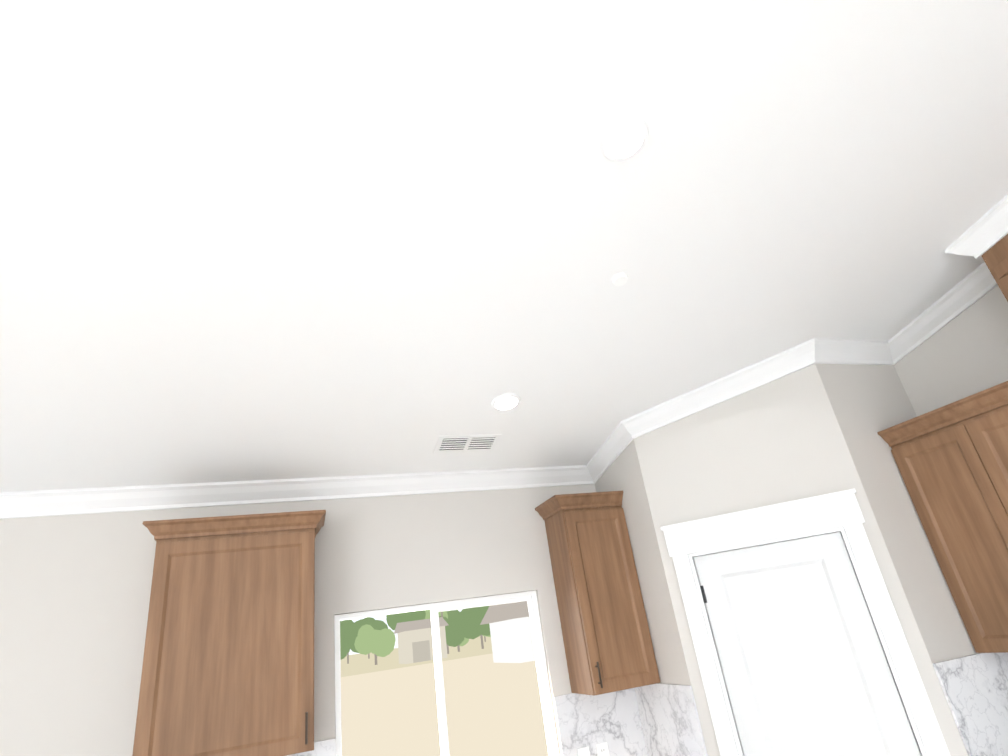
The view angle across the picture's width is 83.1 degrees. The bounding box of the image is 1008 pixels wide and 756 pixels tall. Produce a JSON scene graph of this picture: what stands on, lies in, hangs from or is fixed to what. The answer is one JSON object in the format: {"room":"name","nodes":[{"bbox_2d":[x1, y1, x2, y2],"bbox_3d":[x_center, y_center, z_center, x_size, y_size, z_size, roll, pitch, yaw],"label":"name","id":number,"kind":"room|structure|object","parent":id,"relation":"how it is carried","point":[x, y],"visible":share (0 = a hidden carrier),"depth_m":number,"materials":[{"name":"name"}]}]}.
{"room":"kitchen","nodes":[
{"label":"kitchen","id":0,"kind":"room"},
{"bbox_2d":[0,484,595,755],"bbox_3d":[-1.739,1.452,2.972,8.290,4.000,0.150,1,-25,-19],"label":"wall","id":1,"kind":"structure","parent":0,"point":[75,591],"depth_m":3.04,"materials":[{"name":"grey paint"}]},
{"bbox_2d":[334,591,559,755],"bbox_3d":[-0.317,1.862,3.241,1.236,1.096,0.064,1,-25,-19],"label":"window","id":2,"kind":"structure","parent":1,"relation":"in","point":[530,597],"depth_m":3.35,"materials":[{"name":"white plastic"}]},
{"bbox_2d":[0,0,1007,491],"bbox_3d":[-0.448,-1.614,-0.410,8.470,1.040,9.300,1,-25,-19],"label":"ceiling","id":3,"kind":"structure","parent":0,"point":[246,240],"depth_m":2.08,"materials":[{"name":"white paint"}]},
{"bbox_2d":[433,434,500,453],"bbox_3d":[-0.222,0.398,3.433,0.380,0.045,0.200,1,-25,-19],"label":"ceiling vent","id":4,"kind":"object","parent":3,"relation":"in","point":[465,443],"visible":1,"depth_m":3.42,"materials":[{"name":"white metal"}]},
{"bbox_2d":[491,393,520,410],"bbox_3d":[0.012,0.135,3.130,0.170,0.043,0.167,1,-25,-19],"label":"recessed light","id":5,"kind":"object","parent":3,"relation":"in","point":[506,402],"visible":1,"depth_m":3.11,"materials":[{"name":"white plastic"}]},
{"bbox_2d":[600,115,648,161],"bbox_3d":[0.407,-0.801,1.919,0.170,0.043,0.167,1,-25,-19],"label":"recessed light","id":6,"kind":"object","parent":3,"relation":"in","point":[624,138],"visible":1,"depth_m":1.91,"materials":[{"name":"white plastic"}]},
{"bbox_2d":[595,364,977,755],"bbox_3d":[1.533,1.096,3.235,1.980,4.000,0.509,-18,-26,22],"label":"wall","id":7,"kind":"structure","parent":0,"point":[810,431],"depth_m":3.19,"materials":[{"name":"grey paint"}]},
{"bbox_2d":[694,532,920,755],"bbox_3d":[1.554,1.877,2.685,0.573,2.122,0.560,1,-25,-19],"label":"pantry door","id":8,"kind":"structure","parent":7,"relation":"in","point":[805,667],"depth_m":2.88,"materials":[{"name":"white wood"}]},
{"bbox_2d":[894,285,1007,415],"bbox_3d":[2.758,0.575,2.459,0.140,4.000,4.160,1,-25,-19],"label":"wall","id":9,"kind":"structure","parent":0,"point":[963,354],"depth_m":3.08,"materials":[{"name":"grey paint"}]},
{"bbox_2d":[877,381,1007,652],"bbox_3d":[2.718,0.225,1.800,0.366,1.115,2.754,1,-25,-19],"label":"upper cabinet","id":10,"kind":"object","parent":9,"relation":"attached to","point":[951,460],"visible":1,"depth_m":2.74,"materials":[{"name":"brown wood"}]},
{"bbox_2d":[982,234,1007,301],"bbox_3d":[2.542,-0.584,2.349,0.353,0.834,0.760,1,-25,-19],"label":"enclosure","id":11,"kind":"object","parent":9,"relation":"attached to","point":[995,257],"visible":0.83,"depth_m":2.61,"materials":[{"name":"brown wood"}]},
{"bbox_3d":[3.493,1.390,-0.515,15.900,0.060,9.300,1,-25,-19],"label":"floor","id":12,"kind":"structure","parent":0,"visible":0},
{"bbox_2d":[287,683,707,755],"bbox_3d":[-0.788,2.419,2.350,3.797,1.498,0.660,1,-25,-19],"label":"backsplash","id":13,"kind":"structure","parent":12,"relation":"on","point":[658,719],"depth_m":3.33,"materials":[{"name":"white stone"}]},
{"bbox_2d":[577,746,589,755],"bbox_3d":[0.465,2.191,3.265,0.072,0.117,0.012,1,-25,-19],"label":"light switch","id":14,"kind":"object","parent":13,"relation":"attached to","point":[584,751],"visible":1,"depth_m":3.28,"materials":[{"name":"white plastic"}]},
{"bbox_2d":[596,742,608,755],"bbox_3d":[0.578,2.192,3.306,0.072,0.117,0.008,1,-25,-19],"label":"outlet","id":15,"kind":"object","parent":13,"relation":"attached to","point":[602,749],"visible":1,"depth_m":3.31,"materials":[{"name":"white plastic"}]},
{"bbox_2d":[933,653,1007,755],"bbox_3d":[2.615,1.601,1.612,0.660,1.498,1.852,1,-25,-19],"label":"backsplash","id":16,"kind":"structure","parent":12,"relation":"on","point":[975,688],"depth_m":2.58,"materials":[{"name":"white stone"}]},
{"label":"outside","id":17,"kind":"structure","parent":0,"visible":0},
{"bbox_2d":[341,636,548,755],"bbox_3d":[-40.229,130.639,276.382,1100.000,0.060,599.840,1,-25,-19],"label":"ground","id":18,"kind":"structure","parent":17,"point":[389,705],"depth_m":19.11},
{"bbox_3d":[4.916,-1.143,-0.712,3.840,4.000,5.970,1,-25,-19],"label":"wall","id":19,"kind":"structure","parent":0,"visible":0},
{"bbox_2d":[661,488,949,755],"bbox_3d":[1.519,1.775,2.671,0.744,2.320,0.744,1,-25,-19],"label":"door frame","id":20,"kind":"structure","parent":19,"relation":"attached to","point":[689,541],"depth_m":2.74,"materials":[{"name":"white wood"}]},
{"bbox_3d":[3.235,-0.481,0.232,15.870,4.000,9.150,1,-25,-19],"label":"wall","id":21,"kind":"structure","parent":0,"visible":0},
{"bbox_2d":[0,194,1007,518],"bbox_3d":[-0.424,-1.550,-0.433,8.200,1.050,9.000,1,-25,-19],"label":"crown molding","id":22,"kind":"structure","parent":21,"relation":"attached to","point":[982,236],"depth_m":3.31,"materials":[{"name":"white wood"}]}
]}

